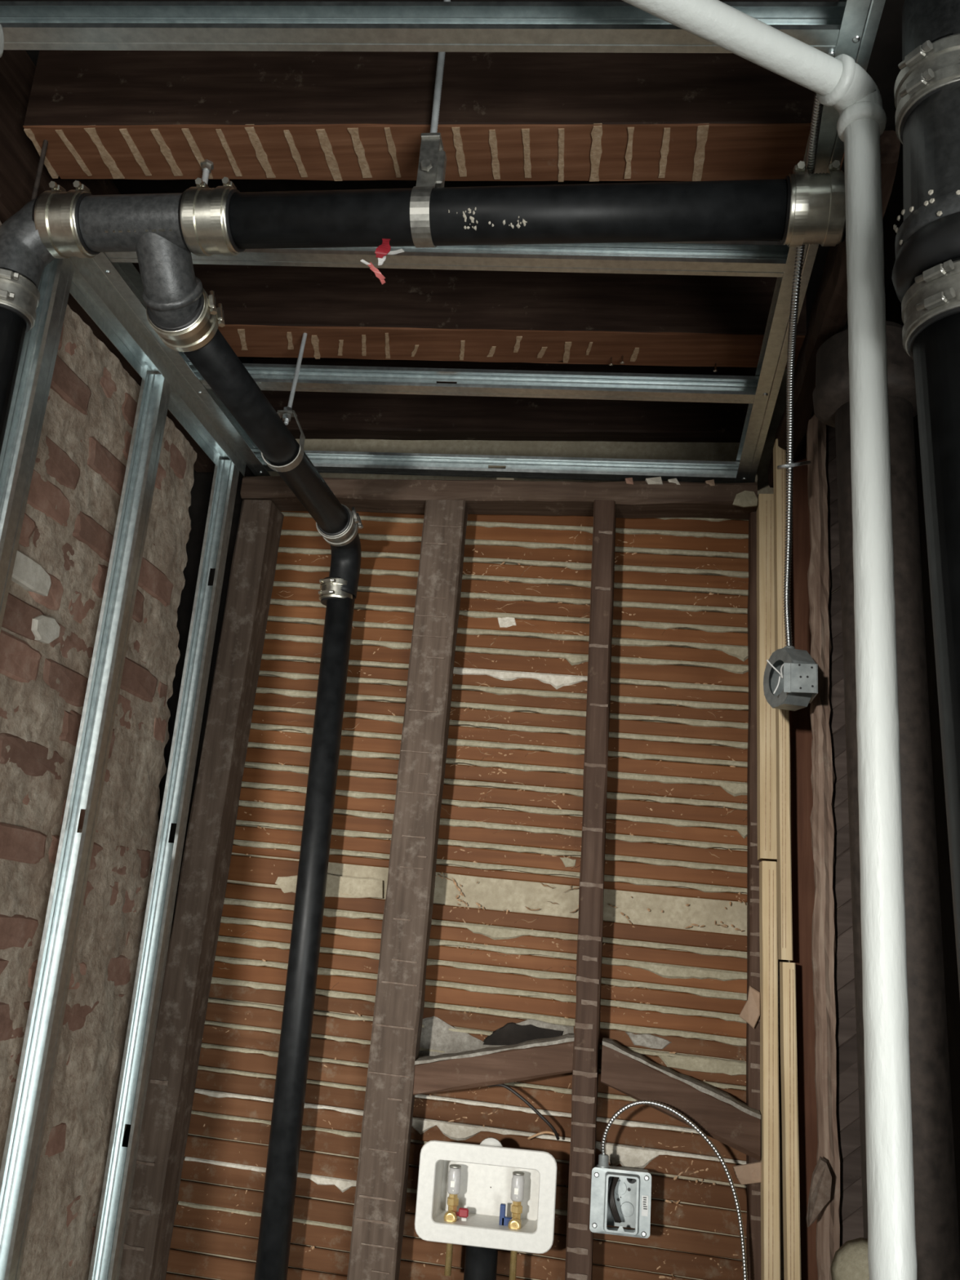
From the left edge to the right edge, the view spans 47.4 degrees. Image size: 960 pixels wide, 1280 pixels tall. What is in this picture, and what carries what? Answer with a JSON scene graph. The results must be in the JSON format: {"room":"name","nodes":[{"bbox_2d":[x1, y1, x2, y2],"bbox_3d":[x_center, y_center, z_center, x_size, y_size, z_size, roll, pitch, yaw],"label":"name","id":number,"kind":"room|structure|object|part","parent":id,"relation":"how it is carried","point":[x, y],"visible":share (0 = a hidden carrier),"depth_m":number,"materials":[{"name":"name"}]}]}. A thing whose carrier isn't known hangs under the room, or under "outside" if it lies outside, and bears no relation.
{"room":"building cavity","nodes":[
{"label":"building cavity","id":0,"kind":"room"},
{"bbox_2d":[0,221,196,1279],"bbox_3d":[-0.768,0.324,1.582,0.114,1.800,1.303,2,-15,8],"label":"wall","id":1,"kind":"structure","parent":0,"point":[50,624],"depth_m":1.86,"materials":[{"name":"brick"}]},
{"bbox_2d":[0,49,215,471],"bbox_3d":[-0.695,-0.710,1.735,0.075,0.265,1.550,2,-15,8],"label":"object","id":2,"kind":"object","parent":1,"relation":"on","point":[20,157],"visible":0.09,"depth_m":1.61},
{"bbox_2d":[22,49,844,182],"bbox_3d":[-0.068,-0.771,1.553,1.143,0.195,0.112,3,-15,6],"label":"joist","id":3,"kind":"object","parent":1,"relation":"attached to","point":[336,116],"visible":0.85,"depth_m":1.51,"materials":[{"name":"paint"}]},
{"bbox_2d":[31,139,48,199],"bbox_3d":[-0.623,-0.654,1.543,0.006,0.130,0.006,-5,-18,30],"label":"rod","id":4,"kind":"object","parent":3,"relation":"hanging from","point":[45,144],"visible":0.77,"depth_m":1.54,"materials":[{"name":"metal"}]},
{"bbox_2d":[200,159,213,184],"bbox_3d":[-0.398,-0.638,1.567,0.019,0.112,0.019,2,-15,8],"label":"rod","id":5,"kind":"object","parent":3,"relation":"hanging from","point":[206,165],"visible":0.38,"depth_m":1.57,"materials":[{"name":"metal"}]},
{"bbox_3d":[-0.398,-0.638,1.567,0.009,0.112,0.009,-5,-18,30],"label":"rod","id":6,"kind":"part","parent":5,"relation":"part of","materials":[{"name":"metal"}]},
{"bbox_2d":[192,263,806,372],"bbox_3d":[-0.001,-0.626,2.038,1.176,0.208,0.112,3,-15,6],"label":"joist","id":7,"kind":"object","parent":1,"relation":"attached to","point":[484,316],"visible":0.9,"depth_m":1.99,"materials":[{"name":"paint"}]},
{"bbox_2d":[261,333,306,471],"bbox_3d":[-0.338,-0.432,1.961,0.072,0.286,0.042,2,-15,8],"label":"hanger","id":8,"kind":"object","parent":7,"relation":"hanging from","point":[287,413],"visible":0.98,"depth_m":1.93,"materials":[{"name":"metal"}]},
{"bbox_2d":[183,328,347,533],"bbox_3d":[-0.353,-0.343,1.887,0.061,0.079,0.736,1,-16,11],"label":"pipe","id":9,"kind":"object","parent":8,"relation":"hanging from","point":[219,365],"visible":0.74,"depth_m":1.79,"materials":[{"name":"black metal"}]},
{"bbox_2d":[78,192,203,324],"bbox_3d":[-0.453,-0.510,1.504,0.188,0.156,0.158,2,-15,8],"label":"fitting","id":10,"kind":"object","parent":9,"relation":"attached to","point":[147,224],"visible":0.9,"depth_m":1.45,"materials":[{"name":"grey metal"}]},
{"bbox_2d":[31,180,100,258],"bbox_3d":[-0.558,-0.570,1.490,0.064,0.097,0.087,2,-15,8],"label":"coupling","id":11,"kind":"object","parent":10,"relation":"attached to","point":[55,211],"visible":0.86,"depth_m":1.45,"materials":[{"name":"silver metal"}]},
{"bbox_2d":[146,288,224,351],"bbox_3d":[-0.410,-0.454,1.532,0.101,0.089,0.058,2,-15,8],"label":"coupling","id":12,"kind":"object","parent":10,"relation":"attached to","point":[197,331],"visible":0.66,"depth_m":1.51,"materials":[{"name":"silver metal"}]},
{"bbox_2d":[315,504,363,546],"bbox_3d":[-0.285,-0.235,2.232,0.091,0.078,0.059,2,-15,8],"label":"coupling","id":13,"kind":"object","parent":9,"relation":"attached to","point":[344,537],"visible":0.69,"depth_m":2.21,"materials":[{"name":"silver metal"}]},
{"bbox_3d":[-0.333,-0.473,1.975,0.008,0.198,0.036,0,-16,16],"label":"rod","id":14,"kind":"part","parent":8,"relation":"part of","materials":[{"name":"metal"}]},
{"bbox_2d":[0,0,905,330],"bbox_3d":[-0.071,-1.058,1.358,1.700,0.030,3.000,2,-15,8],"label":"ceiling","id":15,"kind":"structure","parent":0,"point":[886,55],"depth_m":2.03,"materials":[{"name":"brown wood"}]},
{"bbox_2d":[409,0,450,248],"bbox_3d":[-0.053,-0.744,1.472,0.034,0.481,0.074,2,-15,8],"label":"hanger","id":16,"kind":"object","parent":15,"relation":"hanging from","point":[431,173],"visible":0.77,"depth_m":1.42,"materials":[{"name":"metal"}]},
{"bbox_3d":[-0.050,-0.813,1.484,0.010,0.342,0.022,7,-15,-10],"label":"rod","id":17,"kind":"part","parent":16,"relation":"part of","materials":[{"name":"metal"}]},
{"bbox_2d":[229,178,787,248],"bbox_3d":[0.030,-0.545,1.404,0.772,0.070,0.070,2,-15,8],"label":"pipe","id":18,"kind":"object","parent":16,"relation":"hanging from","point":[746,210],"visible":0.94,"depth_m":1.37,"materials":[{"name":"black metal"}]},
{"bbox_2d":[177,177,245,256],"bbox_3d":[-0.354,-0.563,1.460,0.068,0.097,0.087,2,-15,8],"label":"coupling","id":19,"kind":"object","parent":18,"relation":"attached to","point":[203,211],"visible":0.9,"depth_m":1.43,"materials":[{"name":"silver metal"}]},
{"bbox_2d":[360,238,404,284],"bbox_3d":[-0.124,-0.481,1.383,0.056,0.072,0.016,4,-15,2],"label":"scrap","id":20,"kind":"object","parent":18,"relation":"hanging from","point":[383,250],"visible":1,"depth_m":1.38,"materials":[{"name":"red plastic"}]},
{"bbox_2d":[779,160,845,246],"bbox_3d":[0.413,-0.536,1.350,0.074,0.097,0.087,2,-15,8],"label":"coupling","id":21,"kind":"object","parent":18,"relation":"attached to","point":[815,214],"visible":0.96,"depth_m":1.32,"materials":[{"name":"silver metal"}]},
{"bbox_2d":[880,130,900,218],"bbox_3d":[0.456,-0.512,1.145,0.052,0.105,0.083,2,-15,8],"label":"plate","id":22,"kind":"object","parent":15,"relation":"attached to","point":[890,144],"depth_m":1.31,"materials":[{"name":"brown wood"}]},
{"bbox_2d":[122,356,807,1279],"bbox_3d":[0.009,0.669,2.139,1.583,2.840,0.062,2,-15,8],"label":"wall","id":23,"kind":"structure","parent":0,"point":[501,966],"depth_m":2.18,"materials":[{"name":"wood"}]},
{"bbox_2d":[118,499,284,1279],"bbox_3d":[-0.552,0.493,2.182,0.109,1.626,0.094,2,-15,8],"label":"stud","id":24,"kind":"object","parent":23,"relation":"attached to","point":[204,873],"visible":0.95,"depth_m":2.15,"materials":[{"name":"paint"}]},
{"bbox_2d":[253,591,355,1279],"bbox_3d":[-0.335,0.570,2.110,0.067,1.390,0.058,2,-15,8],"label":"pipe","id":25,"kind":"object","parent":23,"relation":"attached to","point":[286,1121],"visible":0.87,"depth_m":2.08,"materials":[{"name":"black metal"}]},
{"bbox_2d":[318,576,352,605],"bbox_3d":[-0.300,-0.101,2.290,0.075,0.049,0.085,2,-15,8],"label":"coupling","id":26,"kind":"object","parent":25,"relation":"attached to","point":[330,587],"visible":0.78,"depth_m":2.26,"materials":[{"name":"silver metal"}]},
{"bbox_2d":[328,533,361,598],"bbox_3d":[-0.287,-0.175,2.281,0.067,0.152,0.130,2,-15,8],"label":"pipe elbow","id":27,"kind":"object","parent":26,"relation":"attached to","point":[345,561],"visible":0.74,"depth_m":2.28,"materials":[{"name":"black metal"}]},
{"bbox_2d":[346,499,468,1279],"bbox_3d":[-0.135,0.478,2.120,0.102,1.594,0.054,2,-15,8],"label":"stud","id":28,"kind":"object","parent":23,"relation":"attached to","point":[382,1176],"visible":0.99,"depth_m":2.09,"materials":[{"name":"paint"}]},
{"bbox_2d":[414,1137,556,1253],"bbox_3d":[0.015,0.970,1.936,0.242,0.173,0.076,2,-15,8],"label":"box","id":29,"kind":"object","parent":23,"relation":"attached to","point":[487,1164],"visible":0.98,"depth_m":1.92,"materials":[{"name":"white plastic"}]},
{"bbox_2d":[444,1164,468,1275],"bbox_3d":[-0.042,1.020,1.921,0.041,0.176,0.035,2,-15,8],"label":"shutoff valve","id":30,"kind":"object","parent":29,"relation":"attached to","point":[455,1173],"visible":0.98,"depth_m":1.93,"materials":[{"name":"gold metal"}]},
{"bbox_2d":[446,1214,453,1222],"bbox_3d":[-0.052,1.010,1.908,0.012,0.012,0.003,2,-15,8],"label":"outlet","id":31,"kind":"object","parent":30,"relation":"attached to","point":[449,1217],"depth_m":1.91,"materials":[{"name":"gold metal"}]},
{"bbox_2d":[450,1180,454,1191],"bbox_3d":[-0.049,0.964,1.932,0.007,0.016,0.001,2,-15,8],"label":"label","id":32,"kind":"object","parent":30,"relation":"on","point":[452,1182],"depth_m":1.93,"materials":[{"name":"paper"}]},
{"bbox_3d":[-0.031,1.008,1.927,0.022,0.014,0.012,2,-15,8],"label":"handle","id":33,"kind":"part","parent":30,"relation":"part of","materials":[{"name":"red plastic"}]},
{"bbox_2d":[463,1245,497,1279],"bbox_3d":[-0.012,1.274,1.862,0.057,0.500,0.057,2,-15,8],"label":"pipe","id":34,"kind":"object","parent":29,"relation":"attached to","point":[480,1263],"visible":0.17,"depth_m":1.89,"materials":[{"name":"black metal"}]},
{"bbox_2d":[498,1171,524,1279],"bbox_3d":[0.053,1.024,1.907,0.039,0.176,0.035,2,-15,8],"label":"shutoff valve","id":35,"kind":"object","parent":29,"relation":"attached to","point":[514,1222],"visible":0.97,"depth_m":1.91,"materials":[{"name":"gold metal"}]},
{"bbox_3d":[0.046,1.009,1.915,0.022,0.038,0.010,2,-15,8],"label":"handle","id":36,"kind":"part","parent":35,"relation":"part of","materials":[{"name":"blue plastic"}]},
{"bbox_2d":[511,1222,517,1229],"bbox_3d":[0.059,1.014,1.892,0.012,0.012,0.003,2,-15,8],"label":"outlet","id":37,"kind":"object","parent":35,"relation":"attached to","point":[513,1224],"depth_m":1.89,"materials":[{"name":"gold metal"}]},
{"bbox_2d":[514,1187,518,1198],"bbox_3d":[0.063,0.969,1.915,0.007,0.016,0.001,2,-15,8],"label":"print","id":38,"kind":"object","parent":35,"relation":"on","point":[516,1189],"depth_m":1.92,"materials":[{"name":"paper"}]},
{"bbox_2d":[240,475,757,519],"bbox_3d":[0.028,-0.303,2.339,1.094,0.059,0.097,2,-15,8],"label":"plate","id":39,"kind":"object","parent":23,"relation":"attached to","point":[641,500],"visible":0.87,"depth_m":2.30,"materials":[{"name":"paint"}]},
{"bbox_2d":[251,448,746,483],"bbox_3d":[0.034,-0.367,2.334,1.072,0.041,0.042,2,-15,6],"label":"stud","id":40,"kind":"object","parent":39,"relation":"on","point":[325,461],"visible":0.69,"depth_m":2.33,"materials":[{"name":"metal"}]},
{"bbox_2d":[625,477,633,484],"bbox_3d":[0.310,-0.328,2.270,0.019,0.018,0.017,2,-15,8],"label":"chunk","id":41,"kind":"object","parent":39,"relation":"on","point":[629,481],"visible":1,"depth_m":2.27,"materials":[{"name":"brick"}]},
{"bbox_2d":[644,476,662,484],"bbox_3d":[0.360,-0.328,2.260,0.037,0.020,0.019,2,-15,8],"label":"chunk","id":42,"kind":"object","parent":39,"relation":"on","point":[656,481],"visible":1,"depth_m":2.25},
{"bbox_2d":[667,478,679,484],"bbox_3d":[0.401,-0.325,2.257,0.027,0.018,0.017,2,-15,8],"label":"chunk","id":43,"kind":"object","parent":39,"relation":"on","point":[673,480],"visible":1,"depth_m":2.25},
{"bbox_2d":[705,480,715,485],"bbox_3d":[0.473,-0.322,2.246,0.020,0.017,0.017,2,-15,8],"label":"chunk","id":44,"kind":"object","parent":39,"relation":"on","point":[711,482],"visible":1,"depth_m":2.24,"materials":[{"name":"brown stone"}]},
{"bbox_2d":[252,357,756,442],"bbox_3d":[0.046,-0.532,2.456,1.150,0.183,0.093,2,-15,8],"label":"joist","id":45,"kind":"object","parent":23,"relation":"attached to","point":[320,415],"visible":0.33,"depth_m":2.40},
{"bbox_2d":[527,1130,555,1139],"bbox_3d":[0.114,0.912,2.012,0.054,0.020,0.008,0,-16,15],"label":"loose wire","id":46,"kind":"object","parent":23,"relation":"attached to","point":[546,1131],"visible":0.88,"depth_m":2.01,"materials":[{"name":"paint"}]},
{"bbox_2d":[564,499,615,1279],"bbox_3d":[0.214,0.474,2.092,0.059,1.562,0.089,2,-15,8],"label":"stud","id":47,"kind":"object","parent":23,"relation":"attached to","point":[580,1238],"visible":1,"depth_m":2.04,"materials":[{"name":"paint"}]},
{"bbox_2d":[413,1033,574,1095],"bbox_3d":[0.025,0.785,2.021,0.309,0.131,0.060,2,-15,8],"label":"brace","id":48,"kind":"object","parent":47,"relation":"attached to","point":[540,1057],"visible":0.92,"depth_m":2.00,"materials":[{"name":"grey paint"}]},
{"bbox_2d":[487,1084,559,1140],"bbox_3d":[0.079,0.857,1.986,0.138,0.090,0.030,4,-15,0],"label":"loose cable","id":49,"kind":"object","parent":48,"relation":"attached to","point":[504,1086],"visible":0.99,"depth_m":1.98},
{"bbox_2d":[589,1153,651,1238],"bbox_3d":[0.246,0.967,1.907,0.103,0.122,0.055,2,-15,8],"label":"outlet box","id":50,"kind":"object","parent":47,"relation":"attached to","point":[609,1184],"visible":1,"depth_m":1.90,"materials":[{"name":"metal"}]},
{"bbox_2d":[643,1196,647,1209],"bbox_3d":[0.284,0.970,1.884,0.007,0.019,0.001,2,-15,8],"label":"print","id":51,"kind":"object","parent":50,"relation":"attached to","point":[645,1198],"depth_m":1.88},
{"bbox_2d":[600,1099,747,1279],"bbox_3d":[0.330,0.974,1.870,0.255,0.346,0.039,1,-16,12],"label":"conduit","id":52,"kind":"object","parent":47,"relation":"attached to","point":[624,1108],"visible":1,"depth_m":1.88,"materials":[{"name":"metal"}]},
{"bbox_2d":[746,508,765,1279],"bbox_3d":[0.530,0.477,2.071,0.049,1.544,0.054,2,-15,8],"label":"stud","id":53,"kind":"object","parent":23,"relation":"attached to","point":[753,1191],"visible":0.41,"depth_m":2.05,"materials":[{"name":"paint"}]},
{"bbox_2d":[600,1037,760,1160],"bbox_3d":[0.358,0.822,1.966,0.280,0.178,0.061,2,-15,8],"label":"brace","id":54,"kind":"object","parent":53,"relation":"attached to","point":[722,1117],"visible":0.99,"depth_m":1.94,"materials":[{"name":"grey paint"}]},
{"bbox_2d":[759,861,780,1279],"bbox_3d":[0.512,0.777,1.933,0.034,0.755,0.051,2,-15,8],"label":"batten","id":55,"kind":"object","parent":53,"relation":"attached to","point":[768,913],"visible":0.98,"depth_m":1.92,"materials":[{"name":"paint"}]},
{"bbox_2d":[733,1161,761,1185],"bbox_3d":[0.467,0.929,1.909,0.050,0.042,0.010,2,-15,8],"label":"paper scrap","id":56,"kind":"object","parent":55,"relation":"attached to","point":[748,1173],"visible":1,"depth_m":1.91,"materials":[{"name":"beige paper"}]},
{"bbox_2d":[738,986,759,1028],"bbox_3d":[0.488,0.664,1.980,0.038,0.074,0.009,2,-15,8],"label":"paper scrap","id":57,"kind":"object","parent":55,"relation":"attached to","point":[750,1013],"visible":1,"depth_m":1.98,"materials":[{"name":"beige paper"}]},
{"bbox_2d":[756,493,777,861],"bbox_3d":[0.558,0.061,2.130,0.038,0.724,0.051,2,-15,8],"label":"batten","id":58,"kind":"object","parent":55,"relation":"on","point":[766,714],"visible":0.72,"depth_m":2.11,"materials":[{"name":"paint"}]},
{"bbox_2d":[768,400,786,487],"bbox_3d":[0.576,-0.333,2.023,0.052,0.124,0.254,2,-15,8],"label":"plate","id":59,"kind":"object","parent":23,"relation":"attached to","point":[780,434],"depth_m":2.03,"materials":[{"name":"brown wood"}]},
{"bbox_2d":[786,432,817,1279],"bbox_3d":[0.571,0.365,1.921,0.068,1.591,0.032,2,-15,8],"label":"stud","id":60,"kind":"object","parent":59,"relation":"attached to","point":[800,726],"visible":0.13,"depth_m":1.90,"materials":[{"name":"brown wood"}]},
{"bbox_2d":[779,961,800,1279],"bbox_3d":[0.496,0.791,1.750,0.028,0.528,0.046,2,-15,8],"label":"batten","id":61,"kind":"object","parent":60,"relation":"attached to","point":[788,1065],"visible":1,"depth_m":1.74,"materials":[{"name":"paint"}]},
{"bbox_2d":[773,439,792,959],"bbox_3d":[0.538,0.081,1.946,0.028,0.939,0.046,2,-15,8],"label":"batten","id":62,"kind":"object","parent":61,"relation":"on","point":[782,716],"visible":0.72,"depth_m":1.90,"materials":[{"name":"paint"}]},
{"bbox_2d":[826,424,863,1247],"bbox_3d":[0.599,0.370,1.740,0.119,1.940,0.017,2,-15,8],"label":"stud","id":63,"kind":"object","parent":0,"point":[851,1225],"visible":0.18,"depth_m":1.71,"materials":[{"name":"paint"}]},
{"bbox_2d":[884,275,959,1243],"bbox_3d":[0.689,0.519,1.406,0.040,2.840,1.240,2,-15,8],"label":"wall","id":64,"kind":"structure","parent":0,"point":[893,305],"depth_m":1.71,"materials":[{"name":"brown wood"}]},
{"bbox_3d":[-0.306,-1.590,-1.814,5.000,0.060,5.600,2,-15,8],"label":"ceiling","id":65,"kind":"structure","parent":0,"visible":0},
{"bbox_2d":[734,0,885,483],"bbox_3d":[0.449,-0.554,1.544,0.046,0.043,1.560,2,-15,8],"label":"ceiling track","id":66,"kind":"object","parent":65,"relation":"attached to","point":[861,19],"visible":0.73,"depth_m":1.62,"materials":[{"name":"metal"}]},
{"bbox_2d":[0,0,846,53],"bbox_3d":[-0.192,-0.689,1.228,1.228,0.037,0.033,3,-15,5],"label":"stud","id":67,"kind":"object","parent":66,"relation":"attached to","point":[603,27],"visible":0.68,"depth_m":1.22,"materials":[{"name":"metal"}]},
{"bbox_2d":[0,23,4,57],"bbox_3d":[-0.593,-0.659,1.173,0.150,0.037,0.037,7,-16,-10],"label":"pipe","id":68,"kind":"object","parent":67,"relation":"attached to","point":[2,34],"visible":1,"depth_m":1.19,"materials":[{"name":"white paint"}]},
{"bbox_2d":[103,240,789,277],"bbox_3d":[-0.061,-0.569,1.625,1.074,0.041,0.062,3,-15,5],"label":"stud","id":69,"kind":"object","parent":66,"relation":"attached to","point":[713,258],"visible":0.56,"depth_m":1.60,"materials":[{"name":"metal"}]},
{"bbox_2d":[186,361,768,404],"bbox_3d":[-0.012,-0.465,1.992,1.073,0.041,0.052,3,-15,6],"label":"stud","id":70,"kind":"object","parent":66,"relation":"attached to","point":[276,377],"visible":0.77,"depth_m":1.98,"materials":[{"name":"metal"}]},
{"bbox_2d":[782,93,823,645],"bbox_3d":[0.440,-0.303,1.511,0.021,0.466,0.711,1,-16,13],"label":"conduit","id":71,"kind":"object","parent":66,"relation":"hanging from","point":[817,110],"visible":0.87,"depth_m":1.66,"materials":[{"name":"metal"}]},
{"bbox_2d":[816,53,916,1279],"bbox_3d":[0.366,-0.039,1.042,0.080,1.211,0.052,14,-18,-33],"label":"pipe","id":72,"kind":"object","parent":66,"relation":"attached to","point":[856,97],"visible":0.98,"depth_m":1.01,"materials":[{"name":"white paint"}]},
{"bbox_2d":[622,0,842,95],"bbox_3d":[0.255,-0.628,1.123,0.295,0.036,0.036,11,-17,-23],"label":"pipe","id":73,"kind":"object","parent":72,"relation":"attached to","point":[716,22],"visible":1,"depth_m":1.12,"materials":[{"name":"white paint"}]},
{"bbox_3d":[-0.374,1.107,-1.626,5.000,0.040,7.600,2,-15,8],"label":"floor","id":74,"kind":"structure","parent":0,"visible":0},
{"bbox_2d":[0,307,26,455],"bbox_3d":[-0.717,0.606,1.177,0.064,2.200,0.064,2,-15,8],"label":"pipe","id":75,"kind":"object","parent":74,"relation":"on","point":[12,326],"visible":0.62,"depth_m":1.43,"materials":[{"name":"black metal"}]},
{"bbox_2d":[0,266,39,333],"bbox_3d":[-0.638,-0.456,1.463,0.083,0.056,0.093,2,-15,8],"label":"coupling","id":76,"kind":"object","parent":75,"relation":"attached to","point":[20,295],"visible":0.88,"depth_m":1.44,"materials":[{"name":"silver metal"}]},
{"bbox_2d":[0,198,55,288],"bbox_3d":[-0.615,-0.534,1.487,0.105,0.143,0.072,2,-15,8],"label":"pipe elbow","id":77,"kind":"object","parent":76,"relation":"attached to","point":[22,250],"visible":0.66,"depth_m":1.46,"materials":[{"name":"grey metal"}]},
{"bbox_2d":[0,257,74,632],"bbox_3d":[-0.723,0.567,1.315,0.062,2.399,0.033,2,-15,8],"label":"stud","id":78,"kind":"object","parent":74,"relation":"on","point":[41,343],"visible":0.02,"depth_m":1.56,"materials":[{"name":"metal"}]},
{"bbox_2d":[0,364,171,1279],"bbox_3d":[-0.676,0.665,1.663,0.062,2.399,0.033,2,-15,8],"label":"stud","id":79,"kind":"object","parent":74,"relation":"on","point":[37,1062],"visible":0.9,"depth_m":1.76,"materials":[{"name":"metal"}]},
{"bbox_2d":[67,256,245,475],"bbox_3d":[-0.582,-0.480,1.970,0.044,0.030,0.830,2,-15,8],"label":"track","id":80,"kind":"object","parent":79,"relation":"on","point":[87,288],"visible":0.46,"depth_m":1.90,"materials":[{"name":"metal"}]},
{"bbox_2d":[84,252,271,475],"bbox_3d":[-0.536,-0.503,2.001,0.036,0.041,0.890,2,-15,8],"label":"ceiling track","id":81,"kind":"object","parent":80,"relation":"attached to","point":[124,282],"visible":0.48,"depth_m":1.94,"materials":[{"name":"metal"}]},
{"bbox_2d":[88,453,239,1279],"bbox_3d":[-0.629,0.764,2.012,0.062,2.399,0.033,2,-15,8],"label":"stud","id":82,"kind":"object","parent":74,"relation":"on","point":[116,1195],"visible":0.98,"depth_m":2.09,"materials":[{"name":"metal"}]},
{"bbox_2d":[806,413,841,1279],"bbox_3d":[0.552,0.220,1.760,0.041,1.528,0.029,2,-15,8],"label":"stud","id":83,"kind":"object","parent":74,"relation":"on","point":[819,583],"visible":0.82,"depth_m":1.72,"materials":[{"name":"brown wood"}]},
{"bbox_2d":[763,645,817,711],"bbox_3d":[0.495,0.058,1.760,0.078,0.102,0.111,2,-15,8],"label":"junction box","id":84,"kind":"object","parent":83,"relation":"attached to","point":[790,678],"visible":1,"depth_m":1.73,"materials":[{"name":"metal"}]},
{"bbox_2d":[777,460,811,469],"bbox_3d":[0.516,-0.289,1.802,0.030,0.082,0.165,-4,-17,26],"label":"clip","id":85,"kind":"object","parent":83,"relation":"attached to","point":[809,462],"visible":1,"depth_m":1.75,"materials":[{"name":"metal"}]},
{"bbox_2d":[806,1155,831,1226],"bbox_3d":[0.486,0.792,1.567,0.036,0.096,0.016,2,-15,8],"label":"chunk","id":86,"kind":"object","parent":83,"relation":"hanging from","point":[820,1193],"visible":1,"depth_m":1.56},
{"bbox_2d":[792,238,848,462],"bbox_3d":[0.518,-0.423,1.601,0.052,0.182,0.466,2,-15,8],"label":"wood board","id":87,"kind":"object","parent":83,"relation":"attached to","point":[828,317],"depth_m":1.65,"materials":[{"name":"brown wood"}]},
{"bbox_2d":[812,320,959,1279],"bbox_3d":[0.525,0.373,1.417,0.168,1.712,0.159,2,-15,8],"label":"pipe","id":88,"kind":"object","parent":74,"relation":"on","point":[935,1202],"visible":0.62,"depth_m":1.42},
{"bbox_2d":[830,1237,869,1279],"bbox_3d":[0.401,0.660,1.130,0.072,0.072,0.023,2,-15,8],"label":"lump","id":89,"kind":"object","parent":88,"relation":"attached to","point":[850,1261],"visible":0.52,"depth_m":1.13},
{"bbox_2d":[912,312,959,995],"bbox_3d":[0.421,0.670,0.754,0.172,2.012,0.110,2,-15,8],"label":"pipe","id":90,"kind":"object","parent":74,"relation":"on","point":[936,348],"visible":0.88,"depth_m":0.95,"materials":[{"name":"black metal"}]},
{"bbox_2d":[901,257,959,359],"bbox_3d":[0.463,-0.304,1.025,0.126,0.053,0.126,2,-15,8],"label":"coupling","id":91,"kind":"object","parent":90,"relation":"on","point":[934,295],"visible":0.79,"depth_m":0.99,"materials":[{"name":"silver metal"}]},
{"bbox_2d":[891,0,959,302],"bbox_3d":[0.482,-0.483,1.113,0.142,0.332,0.218,2,-15,8],"label":"fitting","id":92,"kind":"object","parent":91,"relation":"on","point":[928,236],"visible":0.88,"depth_m":1.03,"materials":[{"name":"black metal"}]},
{"bbox_2d":[893,32,959,144],"bbox_3d":[0.473,-0.541,1.091,0.118,0.061,0.114,2,-15,8],"label":"coupling","id":93,"kind":"object","parent":92,"relation":"attached to","point":[934,64],"visible":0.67,"depth_m":1.06,"materials":[{"name":"silver metal"}]}
]}

